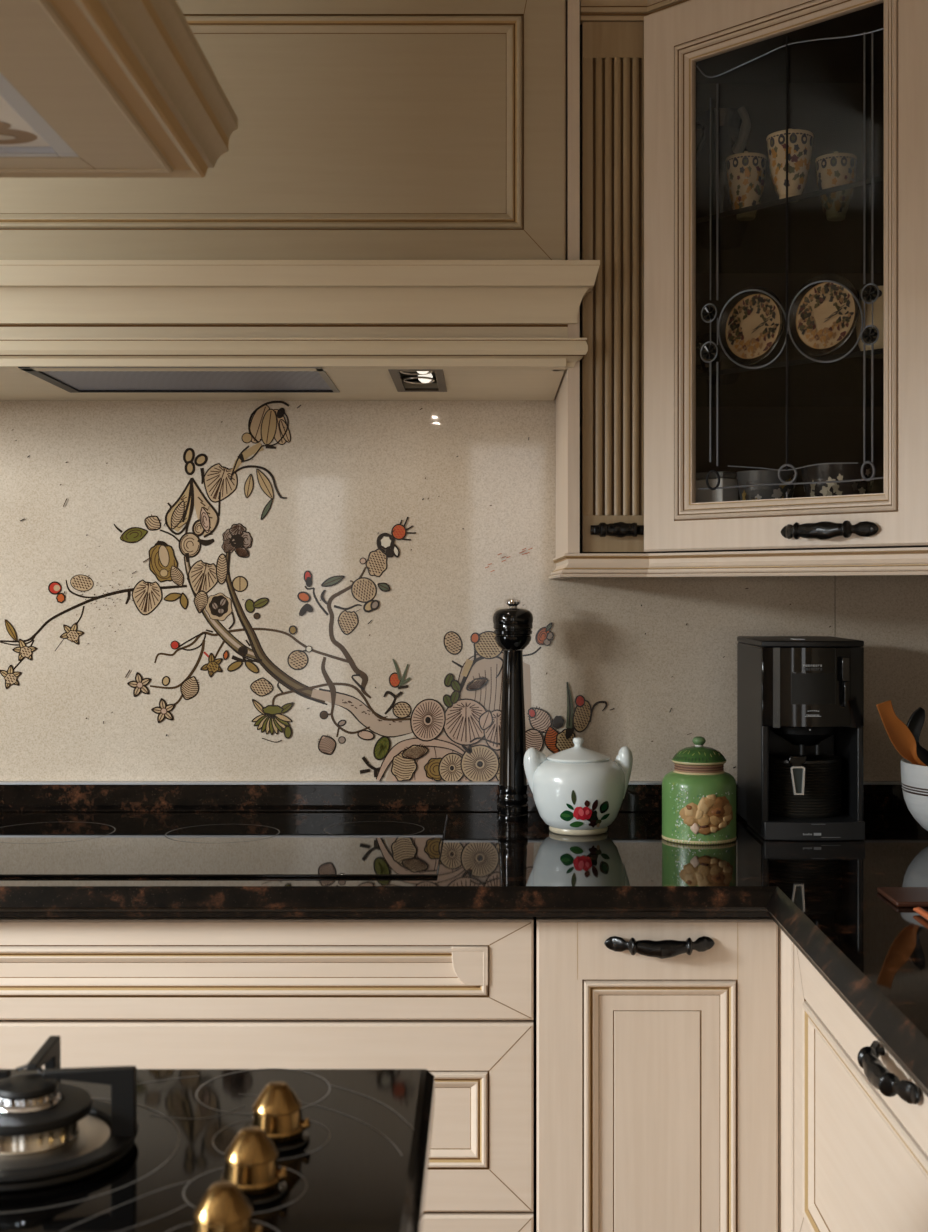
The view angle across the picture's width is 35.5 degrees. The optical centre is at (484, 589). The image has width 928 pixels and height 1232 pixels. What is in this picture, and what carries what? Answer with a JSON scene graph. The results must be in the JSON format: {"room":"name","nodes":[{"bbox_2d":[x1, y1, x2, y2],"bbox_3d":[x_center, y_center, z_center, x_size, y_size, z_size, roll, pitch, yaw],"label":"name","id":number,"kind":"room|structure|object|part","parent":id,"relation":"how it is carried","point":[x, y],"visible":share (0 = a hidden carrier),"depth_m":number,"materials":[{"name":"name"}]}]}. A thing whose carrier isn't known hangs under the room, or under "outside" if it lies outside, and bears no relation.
{"room":"kitchen","nodes":[
{"label":"kitchen","id":0,"kind":"room"},
{"bbox_2d":[0,1036,434,1231],"bbox_3d":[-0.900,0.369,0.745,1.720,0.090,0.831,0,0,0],"label":"gas hob","id":1,"kind":"object","parent":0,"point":[113,1148],"visible":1,"depth_m":0.96,"materials":[{"name":"black glass"}]},
{"bbox_3d":[-0.311,0.344,0.984,0.046,0.010,0.046,0,0,0],"label":"flame crown","id":2,"kind":"part","parent":1,"relation":"part of","materials":[{"name":"silver metal"}]},
{"bbox_2d":[0,1122,78,1155],"bbox_3d":[-0.311,0.364,0.984,0.069,0.015,0.069,0,0,0],"label":"burner","id":3,"kind":"object","parent":1,"relation":"on","point":[16,1138],"depth_m":0.95,"materials":[{"name":"silver metal"}]},
{"bbox_3d":[-0.311,0.373,0.984,0.113,0.004,0.113,0,0,0],"label":"drip plate","id":4,"kind":"part","parent":1,"relation":"part of","materials":[{"name":"silver metal"}]},
{"bbox_3d":[-0.150,0.358,0.830,0.038,0.035,0.038,0,0,0],"label":"control knob","id":5,"kind":"part","parent":1,"relation":"part of","materials":[{"name":"gold metal"}]},
{"bbox_3d":[-0.147,0.358,0.915,0.038,0.035,0.038,0,0,0],"label":"control knob","id":6,"kind":"part","parent":1,"relation":"part of","materials":[{"name":"gold metal"}]},
{"bbox_3d":[-0.143,0.358,1.000,0.038,0.035,0.038,0,0,0],"label":"control knob","id":7,"kind":"part","parent":1,"relation":"part of","materials":[{"name":"gold metal"}]},
{"bbox_2d":[401,378,435,380],"bbox_3d":[-0.850,-0.010,2.550,3.900,2.620,0.100,0,0,0],"label":"wall","id":8,"kind":"structure","parent":0,"point":[413,379],"depth_m":2.50,"materials":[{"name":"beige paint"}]},
{"bbox_2d":[0,0,599,400],"bbox_3d":[-0.492,-0.819,2.288,1.315,0.991,0.411,0,0,0],"label":"range hood","id":9,"kind":"object","parent":8,"relation":"attached to","point":[385,204],"visible":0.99,"depth_m":2.13,"materials":[{"name":"beige paint"}]},
{"bbox_3d":[-0.460,-0.329,2.248,0.443,0.010,0.265,0,0,0],"label":"filter frame","id":10,"kind":"part","parent":9,"relation":"part of","materials":[{"name":"black"}]},
{"bbox_3d":[-0.516,-0.811,2.135,1.269,0.698,0.022,0,0,0],"label":"panel","id":11,"kind":"part","parent":9,"relation":"part of","materials":[{"name":"beige paint"}]},
{"bbox_3d":[-0.492,-0.399,2.120,1.315,0.150,0.075,0,0,0],"label":"cornice","id":12,"kind":"part","parent":9,"relation":"part of","materials":[{"name":"beige paint"}]},
{"bbox_2d":[399,371,435,377],"bbox_3d":[-0.102,-0.346,2.250,0.068,0.003,0.224,0,0,0],"label":"lamp","id":13,"kind":"object","parent":9,"relation":"on","point":[432,375],"depth_m":2.28,"materials":[{"name":"silver"}]},
{"bbox_3d":[-0.094,-0.335,2.280,0.024,0.019,0.024,0,0,0],"label":"bulb","id":14,"kind":"part","parent":9,"relation":"part of","materials":[{"name":"white"}]},
{"bbox_2d":[0,381,927,784],"bbox_3d":[-0.350,-0.010,2.488,2.699,0.700,0.023,0,0,0],"label":"backsplash","id":15,"kind":"structure","parent":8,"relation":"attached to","point":[192,592],"depth_m":2.49,"materials":[{"name":"beige tile"}]},
{"bbox_2d":[556,0,645,556],"bbox_3d":[0.182,-0.602,2.299,0.122,1.096,0.386,0,0,0],"label":"upper cabinet","id":16,"kind":"object","parent":8,"relation":"attached to","point":[600,399],"visible":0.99,"depth_m":2.14,"materials":[{"name":"beige paint"}]},
{"bbox_3d":[0.130,-0.602,2.307,0.017,1.096,0.370,0,0,0],"label":"panel","id":17,"kind":"part","parent":16,"relation":"part of","materials":[{"name":"beige paint"}]},
{"bbox_3d":[0.194,-0.088,2.122,0.078,0.023,0.031,0,0,0],"label":"handle","id":18,"kind":"part","parent":16,"relation":"part of","materials":[{"name":"black metal"}]},
{"bbox_3d":[-0.850,-1.370,-0.100,3.900,0.100,5.400,0,0,0],"label":"ceiling","id":19,"kind":"structure","parent":0,"visible":0},
{"bbox_2d":[0,0,237,177],"bbox_3d":[-1.013,-0.838,0.825,1.582,0.954,0.959,0,0,0],"label":"hood","id":20,"kind":"object","parent":19,"relation":"hanging from","point":[89,88],"visible":1,"depth_m":1.09,"materials":[{"name":"beige paint"}]},
{"bbox_2d":[0,122,36,143],"bbox_3d":[-0.400,-0.368,1.168,0.072,0.001,0.064,0,0,0],"label":"print","id":21,"kind":"object","parent":20,"relation":"on","point":[10,132],"depth_m":1.17,"materials":[{"name":"paint"}]},
{"bbox_2d":[0,96,49,146],"bbox_3d":[-0.995,-0.370,0.862,1.276,0.003,0.691,0,0,0],"label":"diffuser","id":22,"kind":"object","parent":20,"relation":"attached to","point":[19,126],"depth_m":1.15,"materials":[{"name":"beige"}]},
{"bbox_3d":[-0.995,-0.366,0.859,1.310,0.006,0.718,0,0,0],"label":"light frame","id":23,"kind":"part","parent":20,"relation":"part of","materials":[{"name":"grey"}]},
{"bbox_3d":[-0.850,1.350,-0.100,3.900,0.100,5.400,0,0,0],"label":"floor","id":24,"kind":"structure","parent":0,"visible":0},
{"bbox_2d":[0,917,533,1231],"bbox_3d":[-0.385,0.860,2.183,0.900,0.881,0.604,0,0,0],"label":"base cabinet","id":25,"kind":"object","parent":24,"relation":"on","point":[452,998],"visible":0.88,"depth_m":1.89,"materials":[{"name":"beige wood"}]},
{"bbox_3d":[-0.385,0.687,1.893,0.896,0.245,0.024,0,0,0],"label":"drawer","id":26,"kind":"part","parent":25,"relation":"part of","materials":[{"name":"beige paint"}]},
{"bbox_3d":[-0.385,0.494,1.893,0.896,0.131,0.024,0,0,0],"label":"drawer","id":27,"kind":"part","parent":25,"relation":"part of","materials":[{"name":"beige paint"}]},
{"bbox_3d":[-0.385,1.003,1.893,0.896,0.378,0.024,0,0,0],"label":"drawer","id":28,"kind":"part","parent":25,"relation":"part of","materials":[{"name":"beige paint"}]},
{"bbox_2d":[534,917,777,1231],"bbox_3d":[0.225,0.860,2.169,0.316,0.881,0.632,0,0,0],"label":"base cabinet","id":29,"kind":"object","parent":24,"relation":"on","point":[656,1038],"visible":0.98,"depth_m":1.89,"materials":[{"name":"beige wood"}]},
{"bbox_3d":[0.226,0.460,1.869,0.143,0.027,0.033,0,0,0],"label":"handle","id":30,"kind":"part","parent":29,"relation":"part of","materials":[{"name":"black metal"}]},
{"bbox_2d":[778,926,927,1231],"bbox_3d":[0.669,0.860,1.379,0.612,0.881,1.028,0,0,0],"label":"base cabinet","id":31,"kind":"object","parent":24,"relation":"on","point":[853,1123],"visible":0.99,"depth_m":1.65,"materials":[{"name":"beige wood"}]},
{"bbox_2d":[0,812,927,1096],"bbox_3d":[-0.376,0.399,1.624,2.748,0.037,1.748,0,0,0],"label":"countertop","id":32,"kind":"structure","parent":31,"relation":"on","point":[872,951],"depth_m":1.86,"materials":[{"name":"brown stone"}]},
{"bbox_2d":[0,815,446,876],"bbox_3d":[-0.513,0.378,2.171,0.900,0.004,0.513,0,0,0],"label":"induction hob","id":33,"kind":"object","parent":32,"relation":"in","point":[30,845],"visible":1,"depth_m":2.13,"materials":[{"name":"black glass"}]},
{"bbox_2d":[0,785,909,811],"bbox_3d":[-0.376,0.356,2.490,2.748,0.047,0.020,0,0,0],"label":"upstand","id":34,"kind":"object","parent":32,"relation":"on","point":[13,798],"visible":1,"depth_m":2.48,"materials":[{"name":"brown stone"}]},
{"bbox_2d":[493,599,532,821],"bbox_3d":[0.046,0.197,2.396,0.067,0.366,0.067,0,0,0],"label":"pepper mill","id":35,"kind":"object","parent":32,"relation":"on","point":[512,625],"visible":1,"depth_m":2.38,"materials":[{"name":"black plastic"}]},
{"bbox_3d":[0.046,0.022,2.396,0.026,0.016,0.026,0,0,0],"label":"knob","id":36,"kind":"part","parent":35,"relation":"part of","materials":[{"name":"silver metal"}]},
{"bbox_2d":[524,737,632,835],"bbox_3d":[0.147,0.306,2.285,0.147,0.148,0.147,0,0,45],"label":"lidded pot","id":37,"kind":"object","parent":32,"relation":"on","point":[577,790],"visible":1,"depth_m":2.24,"materials":[{"name":"white ceramic"}]},
{"bbox_3d":[0.077,0.296,2.284,0.036,0.095,0.033,0,0,39],"label":"ear handle","id":38,"kind":"part","parent":37,"relation":"part of","materials":[{"name":"white ceramic"}]},
{"bbox_3d":[0.147,0.249,2.285,0.100,0.035,0.100,0,0,0],"label":"pot lid","id":39,"kind":"part","parent":37,"relation":"part of","materials":[{"name":"white ceramic"}]},
{"bbox_3d":[0.147,0.324,2.285,0.147,0.113,0.147,0,0,0],"label":"pot","id":40,"kind":"part","parent":37,"relation":"part of","materials":[{"name":"white ceramic"}]},
{"bbox_3d":[0.155,0.336,2.225,0.078,0.061,0.023,0,0,-9],"label":"painted flower","id":41,"kind":"part","parent":37,"relation":"part of","materials":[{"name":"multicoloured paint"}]},
{"bbox_3d":[0.220,0.287,2.286,0.028,0.082,0.026,0,0,39],"label":"ear handle","id":42,"kind":"part","parent":37,"relation":"part of","materials":[{"name":"white ceramic"}]},
{"bbox_2d":[662,736,736,844],"bbox_3d":[0.327,0.302,2.213,0.113,0.158,0.118,0,0,0],"label":"jar","id":43,"kind":"object","parent":32,"relation":"on","point":[699,798],"visible":1,"depth_m":2.17,"materials":[{"name":"green ceramic"}]},
{"bbox_2d":[737,636,864,840],"bbox_3d":[0.499,0.228,2.301,0.156,0.304,0.239,0,0,0],"label":"coffee machine","id":44,"kind":"object","parent":32,"relation":"on","point":[800,699],"visible":1,"depth_m":2.21,"materials":[{"name":"black plastic"}]},
{"bbox_3d":[0.476,0.290,2.209,0.022,0.043,0.005,0,0,0],"label":"silver handle frame","id":45,"kind":"part","parent":44,"relation":"part of","materials":[{"name":"white metal"}]},
{"bbox_3d":[0.487,0.245,2.225,0.008,0.015,0.008,0,0,0],"label":"spout","id":46,"kind":"part","parent":44,"relation":"part of","materials":[{"name":"black plastic"}]},
{"bbox_3d":[0.496,0.130,2.187,0.065,0.085,0.004,0,0,1],"label":"display panel","id":47,"kind":"part","parent":44,"relation":"part of","materials":[{"name":"black plastic"}]},
{"bbox_3d":[0.511,0.245,2.225,0.008,0.015,0.008,0,0,0],"label":"spout","id":48,"kind":"part","parent":44,"relation":"part of","materials":[{"name":"black plastic"}]},
{"bbox_3d":[0.543,0.139,2.188,0.011,0.076,0.011,0,0,0],"label":"steam lever","id":49,"kind":"part","parent":44,"relation":"part of","materials":[{"name":"black plastic"}]},
{"bbox_2d":[877,887,927,906],"bbox_3d":[0.633,0.377,1.780,0.280,0.006,0.090,0,0,0],"label":"chopping board","id":50,"kind":"object","parent":32,"relation":"on","point":[899,896],"visible":1,"depth_m":1.77,"materials":[{"name":"brown wood"}]},
{"bbox_2d":[901,758,927,830],"bbox_3d":[0.728,0.321,2.200,0.188,0.119,0.188,0,0,0],"label":"bowl","id":51,"kind":"object","parent":32,"relation":"on","point":[914,778],"visible":0.88,"depth_m":2.17,"materials":[{"name":"grey ceramic"}]},
{"bbox_2d":[876,700,926,765],"bbox_3d":[0.639,0.240,2.179,0.112,0.152,0.014,0,0,-12],"label":"wooden spatula","id":52,"kind":"object","parent":51,"relation":"in","point":[901,737],"visible":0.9,"depth_m":2.17,"materials":[{"name":"brown wood"}]},
{"bbox_2d":[906,707,927,765],"bbox_3d":[0.683,0.251,2.224,0.079,0.143,0.016,0,0,-4],"label":"spoon","id":53,"kind":"object","parent":51,"relation":"in","point":[915,723],"visible":0.71,"depth_m":2.22,"materials":[{"name":"black plastic"}]},
{"bbox_2d":[913,907,927,919],"bbox_3d":[0.519,0.375,1.622,0.039,0.009,0.167,0,0,-20],"label":"wooden stick","id":54,"kind":"object","parent":32,"relation":"on","point":[919,910],"visible":1,"depth_m":1.68,"materials":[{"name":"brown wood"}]},
{"bbox_3d":[0.379,0.459,1.378,0.033,0.027,0.150,0,0,0],"label":"handle","id":55,"kind":"part","parent":31,"relation":"part of","materials":[{"name":"black metal"}]},
{"bbox_3d":[1.050,-0.010,-0.100,0.100,2.620,5.200,0,0,0],"label":"wall","id":56,"kind":"structure","parent":0,"visible":0},
{"bbox_2d":[548,547,927,578],"bbox_3d":[0.553,-0.036,2.139,0.888,0.034,0.708,0,0,0],"label":"trim","id":57,"kind":"structure","parent":56,"relation":"attached to","point":[871,561],"depth_m":2.00,"materials":[{"name":"beige paint"}]},
{"bbox_2d":[644,0,927,552],"bbox_3d":[0.614,-0.527,2.139,0.764,0.946,0.706,0,0,0],"label":"display cabinet","id":58,"kind":"object","parent":56,"relation":"attached to","point":[851,74],"visible":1,"depth_m":2.08,"materials":[{"name":"beige wood"}]},
{"bbox_2d":[580,0,688,23],"bbox_3d":[0.540,-0.889,1.880,0.949,0.102,0.247,0,0,24],"label":"crown molding","id":59,"kind":"structure","parent":58,"relation":"attached to","point":[590,10],"depth_m":2.13,"materials":[{"name":"beige paint"}]},
{"bbox_2d":[696,471,737,502],"bbox_3d":[0.336,-0.121,2.110,0.054,0.098,0.042,0,0,45],"label":"tin","id":60,"kind":"object","parent":58,"relation":"in","point":[727,479],"visible":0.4,"depth_m":2.09,"materials":[{"name":"white metal"}]},
{"bbox_3d":[0.336,-0.166,2.110,0.042,0.010,0.054,0,0,-45],"label":"tin lid","id":61,"kind":"part","parent":60,"relation":"part of","materials":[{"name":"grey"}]},
{"bbox_2d":[696,332,740,384],"bbox_3d":[0.361,-0.355,2.237,0.084,0.072,0.074,0,0,37],"label":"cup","id":62,"kind":"object","parent":58,"relation":"on","point":[724,362],"visible":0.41,"depth_m":2.21,"materials":[{"name":"black ceramic"}]},
{"bbox_3d":[0.319,-0.361,2.234,0.026,0.043,0.007,0,0,0],"label":"cup handle","id":63,"kind":"part","parent":62,"relation":"part of","materials":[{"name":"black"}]},
{"bbox_2d":[696,106,750,249],"bbox_3d":[0.364,-0.649,2.303,0.131,0.205,0.108,0,0,19],"label":"pitcher","id":64,"kind":"object","parent":58,"relation":"on","point":[734,124],"visible":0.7,"depth_m":2.26,"materials":[{"name":"black"}]},
{"bbox_3d":[0.319,-0.683,2.299,0.051,0.120,0.011,0,0,0],"label":"pitcher handle","id":65,"kind":"part","parent":64,"relation":"part of","materials":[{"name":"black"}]},
{"bbox_3d":[0.395,-0.709,2.254,0.019,0.081,0.039,0,0,-44],"label":"spout","id":66,"kind":"part","parent":64,"relation":"part of","materials":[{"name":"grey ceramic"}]},
{"bbox_2d":[725,151,766,220],"bbox_3d":[0.385,-0.596,2.136,0.061,0.100,0.061,0,0,-18],"label":"jar","id":67,"kind":"object","parent":58,"relation":"on","point":[745,171],"visible":0.92,"depth_m":2.12,"materials":[{"name":"beige ceramic"}]},
{"bbox_2d":[718,286,783,364],"bbox_3d":[0.380,-0.376,2.066,0.113,0.113,0.019,0,0,44],"label":"plate","id":68,"kind":"object","parent":58,"relation":"in","point":[752,322],"visible":0.95,"depth_m":2.07,"materials":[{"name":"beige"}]},
{"bbox_2d":[727,294,778,357],"bbox_3d":[0.382,-0.376,2.066,0.088,0.091,0.002,0,-4,45],"label":"painting","id":69,"kind":"object","parent":68,"relation":"attached to","point":[752,319],"depth_m":2.07},
{"bbox_2d":[736,470,795,500],"bbox_3d":[0.402,-0.121,2.076,0.085,0.096,0.084,0,0,0],"label":"patterned bowl","id":70,"kind":"object","parent":58,"relation":"in","point":[751,477],"visible":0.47,"depth_m":2.04,"materials":[{"name":"grey"}]},
{"bbox_2d":[766,129,813,202],"bbox_3d":[0.427,-0.596,2.033,0.066,0.100,0.066,0,0,33],"label":"jar","id":71,"kind":"object","parent":58,"relation":"on","point":[800,142],"visible":0.95,"depth_m":2.01,"materials":[{"name":"beige ceramic"}]},
{"bbox_2d":[788,273,858,355],"bbox_3d":[0.464,-0.376,1.983,0.113,0.113,0.019,0,0,44],"label":"plate","id":72,"kind":"object","parent":58,"relation":"in","point":[824,315],"visible":0.98,"depth_m":1.98,"materials":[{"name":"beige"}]},
{"bbox_2d":[798,283,853,347],"bbox_3d":[0.465,-0.376,1.982,0.088,0.091,0.002,0,-4,45],"label":"painting","id":73,"kind":"object","parent":72,"relation":"attached to","point":[825,310],"depth_m":1.98},
{"bbox_3d":[0.440,-0.077,1.882,0.146,0.024,0.033,0,0,45],"label":"handle","id":74,"kind":"part","parent":58,"relation":"part of","materials":[{"name":"black metal"}]},
{"bbox_2d":[815,151,856,220],"bbox_3d":[0.517,-0.596,2.138,0.061,0.100,0.061,0,0,20],"label":"jar","id":75,"kind":"object","parent":58,"relation":"on","point":[834,169],"visible":0.89,"depth_m":2.12,"materials":[{"name":"beige ceramic"}]},
{"bbox_2d":[801,463,874,496],"bbox_3d":[0.487,-0.121,1.999,0.100,0.098,0.100,0,0,0],"label":"floral bowl","id":76,"kind":"object","parent":58,"relation":"in","point":[825,472],"visible":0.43,"depth_m":1.96,"materials":[{"name":"grey"}]},
{"bbox_2d":[856,286,883,358],"bbox_3d":[0.546,-0.363,1.970,0.083,0.089,0.070,0,0,33],"label":"milk jug","id":77,"kind":"object","parent":58,"relation":"on","point":[878,305],"visible":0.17,"depth_m":1.95,"materials":[{"name":"beige ceramic"}]}
]}

